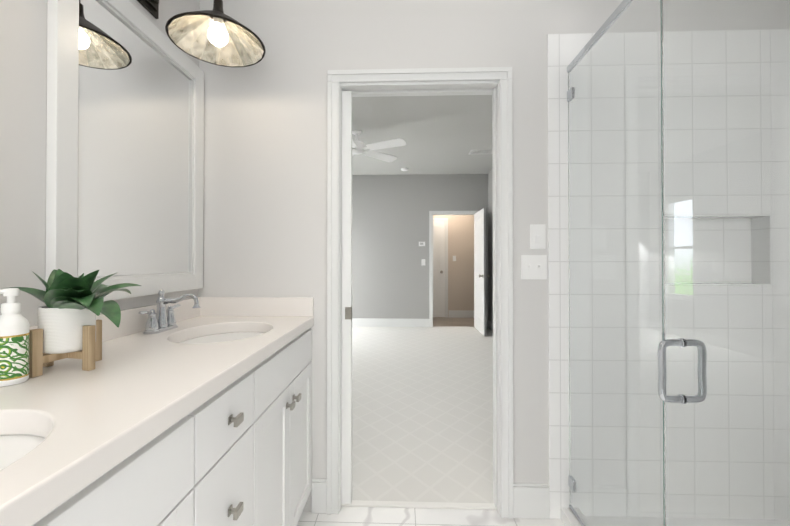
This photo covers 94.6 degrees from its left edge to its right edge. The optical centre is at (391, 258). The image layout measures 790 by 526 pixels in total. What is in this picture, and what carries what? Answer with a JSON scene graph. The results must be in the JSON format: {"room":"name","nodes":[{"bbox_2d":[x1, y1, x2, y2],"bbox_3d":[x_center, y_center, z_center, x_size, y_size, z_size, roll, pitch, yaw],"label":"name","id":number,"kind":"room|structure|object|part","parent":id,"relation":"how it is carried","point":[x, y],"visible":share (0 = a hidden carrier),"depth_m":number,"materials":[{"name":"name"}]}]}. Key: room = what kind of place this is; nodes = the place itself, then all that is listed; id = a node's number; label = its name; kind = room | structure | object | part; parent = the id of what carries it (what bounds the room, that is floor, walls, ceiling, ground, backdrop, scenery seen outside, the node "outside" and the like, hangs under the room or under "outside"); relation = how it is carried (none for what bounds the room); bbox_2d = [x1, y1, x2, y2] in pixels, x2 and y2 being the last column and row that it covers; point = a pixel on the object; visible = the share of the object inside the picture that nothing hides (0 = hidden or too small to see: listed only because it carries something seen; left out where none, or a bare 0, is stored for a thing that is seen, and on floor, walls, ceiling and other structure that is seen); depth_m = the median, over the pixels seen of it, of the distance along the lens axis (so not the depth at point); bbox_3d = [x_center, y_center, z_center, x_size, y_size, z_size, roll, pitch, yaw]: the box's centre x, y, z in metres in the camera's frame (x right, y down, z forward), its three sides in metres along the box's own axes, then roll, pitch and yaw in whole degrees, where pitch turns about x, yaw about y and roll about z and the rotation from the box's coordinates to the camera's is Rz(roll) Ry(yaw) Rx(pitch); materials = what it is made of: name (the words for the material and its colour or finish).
{"room":"bathroom","nodes":[
{"label":"bathroom","id":0,"kind":"room"},
{"bbox_2d":[0,0,199,325],"bbox_3d":[-1.042,-0.194,0.051,0.100,2.775,3.436,0,0,2],"label":"wall","id":1,"kind":"structure","parent":0,"point":[23,78],"depth_m":0.96,"materials":[{"name":"grey paint"}]},
{"bbox_2d":[30,297,199,340],"bbox_3d":[-0.953,0.222,0.870,0.019,0.090,1.786,0,0,2],"label":"backsplash","id":2,"kind":"structure","parent":1,"relation":"attached to","point":[131,321],"depth_m":1.32,"materials":[{"name":"white stone"}]},
{"bbox_2d":[45,0,203,305],"bbox_3d":[-0.930,-0.383,1.384,0.030,1.043,0.745,0,0,2],"label":"mirror","id":3,"kind":"object","parent":1,"relation":"attached to","point":[125,147],"visible":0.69,"depth_m":1.27,"materials":[{"name":"white mirror"}]},
{"bbox_2d":[137,0,265,66],"bbox_3d":[-0.716,-1.048,1.390,0.458,0.474,0.342,0,0,2],"label":"sconce","id":4,"kind":"object","parent":1,"relation":"attached to","point":[216,35],"visible":1,"depth_m":1.42,"materials":[{"name":"brown metal"}]},
{"bbox_3d":[-0.658,-0.847,1.386,0.072,0.072,0.072,0,0,2],"label":"bulb","id":5,"kind":"part","parent":4,"relation":"part of","materials":[{"name":"white glass"}]},
{"bbox_2d":[198,0,622,511],"bbox_3d":[-0.356,-0.180,1.807,4.830,2.775,0.120,0,0,2],"label":"wall","id":6,"kind":"structure","parent":0,"point":[265,186],"depth_m":1.75,"materials":[{"name":"grey paint"}]},
{"bbox_2d":[200,297,313,316],"bbox_3d":[-0.642,0.229,1.743,0.544,0.090,0.019,0,0,2],"label":"backsplash","id":7,"kind":"structure","parent":6,"relation":"attached to","point":[210,306],"depth_m":1.73,"materials":[{"name":"white stone"}]},
{"bbox_2d":[341,91,351,503],"bbox_3d":[-0.573,0.186,1.810,0.762,2.019,0.038,0,0,2],"label":"pocket door","id":8,"kind":"structure","parent":6,"relation":"in","point":[346,471],"depth_m":1.78,"materials":[{"name":"white paint"}]},
{"bbox_2d":[342,500,496,509],"bbox_3d":[0.134,1.201,1.777,0.749,0.010,0.035,0,0,2],"label":"trim","id":9,"kind":"structure","parent":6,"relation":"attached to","point":[435,505],"depth_m":1.77,"materials":[{"name":"white"}]},
{"bbox_2d":[327,67,512,518],"bbox_3d":[0.135,0.155,1.786,0.870,2.102,0.154,0,0,2],"label":"door frame","id":10,"kind":"structure","parent":6,"relation":"attached to","point":[495,83],"depth_m":1.72,"materials":[{"name":"white wood"}]},
{"bbox_2d":[521,255,546,278],"bbox_3d":[0.669,0.040,1.702,0.118,0.114,0.016,0,0,2],"label":"bathroom light switch","id":11,"kind":"object","parent":6,"relation":"attached to","point":[533,266],"visible":1,"depth_m":1.71,"materials":[{"name":"white plastic"}]},
{"bbox_2d":[530,224,545,248],"bbox_3d":[0.688,-0.103,1.706,0.070,0.114,0.009,0,0,2],"label":"bathroom light switch","id":12,"kind":"object","parent":6,"relation":"attached to","point":[537,236],"visible":1,"depth_m":1.71,"materials":[{"name":"white plastic"}]},
{"bbox_2d":[547,33,594,518],"bbox_3d":[1.324,0.071,1.064,1.220,2.260,1.425,0,0,2],"label":"shower wall tile","id":13,"kind":"structure","parent":6,"relation":"attached to","point":[564,50],"depth_m":1.70,"materials":[{"name":"white tile"}]},
{"bbox_2d":[352,174,487,326],"bbox_3d":[-0.484,-0.141,6.708,4.480,2.775,0.120,0,0,2],"label":"wall","id":14,"kind":"structure","parent":0,"point":[390,232],"depth_m":6.63,"materials":[{"name":"grey paint"}]},
{"bbox_2d":[429,211,477,326],"bbox_3d":[1.150,0.186,6.642,0.910,2.101,0.137,0,0,2],"label":"door frame","id":15,"kind":"structure","parent":14,"relation":"attached to","point":[431,218],"depth_m":6.57,"materials":[{"name":"white wood"}]},
{"bbox_2d":[474,208,488,335],"bbox_3d":[1.503,0.212,6.175,0.167,2.031,0.800,0,0,2],"label":"open bedroom door","id":16,"kind":"structure","parent":14,"relation":"in","point":[480,275],"depth_m":6.04,"materials":[{"name":"white paint"}]},
{"bbox_2d":[352,95,491,174],"bbox_3d":[-0.362,-1.607,3.108,5.130,0.100,9.770,0,0,2],"label":"ceiling","id":17,"kind":"structure","parent":0,"point":[446,134],"depth_m":4.47,"materials":[{"name":"paint"}]},
{"bbox_2d":[352,130,405,161],"bbox_3d":[-0.447,-1.413,4.406,1.255,0.268,1.249,0,0,2],"label":"fan","id":18,"kind":"object","parent":17,"relation":"hanging from","point":[358,147],"visible":0.77,"depth_m":4.36,"materials":[{"name":"white"}]},
{"bbox_2d":[469,150,491,153],"bbox_3d":[1.307,-1.534,5.257,0.340,0.011,0.200,0,0,2],"label":"ceiling vent","id":19,"kind":"object","parent":17,"relation":"in","point":[480,152],"visible":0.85,"depth_m":5.25,"materials":[{"name":"white plastic"}]},
{"bbox_2d":[352,326,493,502],"bbox_3d":[-0.507,1.273,4.249,4.560,0.108,4.894,0,0,2],"label":"floor","id":20,"kind":"structure","parent":0,"point":[422,414],"depth_m":2.82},
{"bbox_2d":[297,504,564,525],"bbox_3d":[0.454,1.243,0.019,3.090,0.100,3.496,0,0,2],"label":"floor","id":21,"kind":"structure","parent":0,"point":[367,516],"depth_m":1.69,"materials":[{"name":"tile"}]},
{"bbox_2d":[16,321,313,525],"bbox_3d":[-0.671,0.756,0.847,0.584,0.887,1.804,0,0,2],"label":"bathroom vanity","id":22,"kind":"object","parent":21,"relation":"on","point":[202,416],"depth_m":0.89,"materials":[{"name":"white paint"}]},
{"bbox_2d":[0,317,313,525],"bbox_3d":[-0.681,0.290,0.850,0.565,0.045,1.806,0,0,2],"label":"countertop","id":23,"kind":"structure","parent":22,"relation":"on","point":[140,382],"depth_m":0.71,"materials":[{"name":"white stone"}]},
{"bbox_2d":[0,288,29,386],"bbox_3d":[-0.816,0.165,0.775,0.057,0.202,0.070,0,0,2],"label":"soap dispenser","id":24,"kind":"object","parent":23,"relation":"on","point":[14,344],"visible":1,"depth_m":0.77,"materials":[{"name":"white plastic"}]},
{"bbox_2d":[0,425,75,464],"bbox_3d":[-0.658,0.378,0.431,0.389,0.163,0.483,0,0,2],"label":"sink","id":25,"kind":"object","parent":23,"relation":"in","point":[15,440],"depth_m":0.61,"materials":[{"name":"white ceramic"}]},
{"bbox_2d":[9,269,140,377],"bbox_3d":[-0.757,0.146,0.920,0.298,0.242,0.305,0,0,2],"label":"plant","id":26,"kind":"object","parent":23,"relation":"on","point":[69,325],"visible":1,"depth_m":0.85,"materials":[{"name":"green plant"}]},
{"bbox_2d":[139,289,200,334],"bbox_3d":[-0.807,0.193,1.375,0.177,0.155,0.226,0,0,2],"label":"faucet","id":27,"kind":"object","parent":23,"relation":"on","point":[162,319],"visible":1,"depth_m":1.37,"materials":[{"name":"silver metal"}]},
{"bbox_2d":[176,329,267,344],"bbox_3d":[-0.626,0.386,1.367,0.389,0.163,0.483,0,0,2],"label":"sink","id":28,"kind":"object","parent":23,"relation":"in","point":[237,336],"depth_m":1.48,"materials":[{"name":"white ceramic"}]},
{"bbox_2d":[561,508,580,525],"bbox_3d":[1.343,1.173,1.005,1.160,0.054,1.325,0,0,2],"label":"curb","id":29,"kind":"object","parent":21,"relation":"on","point":[568,518],"visible":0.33,"depth_m":1.63,"materials":[{"name":"tile"}]},
{"bbox_2d":[567,0,789,525],"bbox_3d":[0.808,0.123,1.031,0.133,2.042,1.324,0,0,2],"label":"glass","id":30,"kind":"object","parent":29,"relation":"on","point":[679,237],"visible":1,"depth_m":1.00,"materials":[{"name":"clear glass"}]},
{"bbox_2d":[433,318,473,326],"bbox_3d":[0.736,1.299,7.245,2.280,0.104,1.180,0,0,2],"label":"floor","id":31,"kind":"structure","parent":0,"point":[464,322],"depth_m":7.10,"materials":[{"name":"brown wood"}]},
{"bbox_2d":[433,215,473,317],"bbox_3d":[0.654,-0.133,7.800,2.280,2.775,0.100,0,0,2],"label":"wall","id":32,"kind":"structure","parent":0,"point":[461,267],"depth_m":7.71,"materials":[{"name":"paint"}]},
{"bbox_2d":[433,221,444,316],"bbox_3d":[0.741,0.226,7.705,0.794,2.033,0.075,0,0,2],"label":"closet door","id":33,"kind":"structure","parent":32,"relation":"in","point":[438,268],"depth_m":7.73,"materials":[{"name":"white paint"}]},
{"bbox_2d":[488,170,492,322],"bbox_3d":[1.752,-0.156,4.804,0.120,2.775,6.014,0,0,2],"label":"wall","id":34,"kind":"structure","parent":0,"point":[490,263],"depth_m":6.40,"materials":[{"name":"grey paint"}]},
{"bbox_3d":[-2.744,-0.160,4.397,0.120,2.775,4.894,0,0,2],"label":"wall","id":35,"kind":"structure","parent":0,"visible":0},
{"bbox_2d":[311,479,326,498],"bbox_3d":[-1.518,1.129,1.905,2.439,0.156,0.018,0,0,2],"label":"baseboard","id":36,"kind":"structure","parent":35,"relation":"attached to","point":[318,486],"depth_m":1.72,"materials":[{"name":"white wood"}]},
{"bbox_2d":[352,318,428,326],"bbox_3d":[-0.941,1.167,6.644,3.268,0.156,0.018,0,0,2],"label":"baseboard","id":37,"kind":"structure","parent":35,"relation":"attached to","point":[356,322],"depth_m":6.61,"materials":[{"name":"white wood"}]},
{"bbox_2d":[449,310,473,317],"bbox_3d":[1.503,1.176,7.703,0.574,0.156,0.013,0,0,2],"label":"baseboard","id":38,"kind":"structure","parent":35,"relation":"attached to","point":[452,313],"depth_m":7.70,"materials":[{"name":"white wood"}]},
{"bbox_2d":[488,320,492,330],"bbox_3d":[1.664,1.147,4.169,0.014,0.156,4.758,0,0,2],"label":"baseboard","id":39,"kind":"structure","parent":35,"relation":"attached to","point":[490,325],"depth_m":6.34,"materials":[{"name":"white wood"}]},
{"bbox_2d":[513,483,549,503],"bbox_3d":[1.061,1.129,1.817,0.979,0.156,0.018,0,0,2],"label":"baseboard","id":40,"kind":"structure","parent":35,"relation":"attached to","point":[531,501],"depth_m":1.69,"materials":[{"name":"white wood"}]}
]}

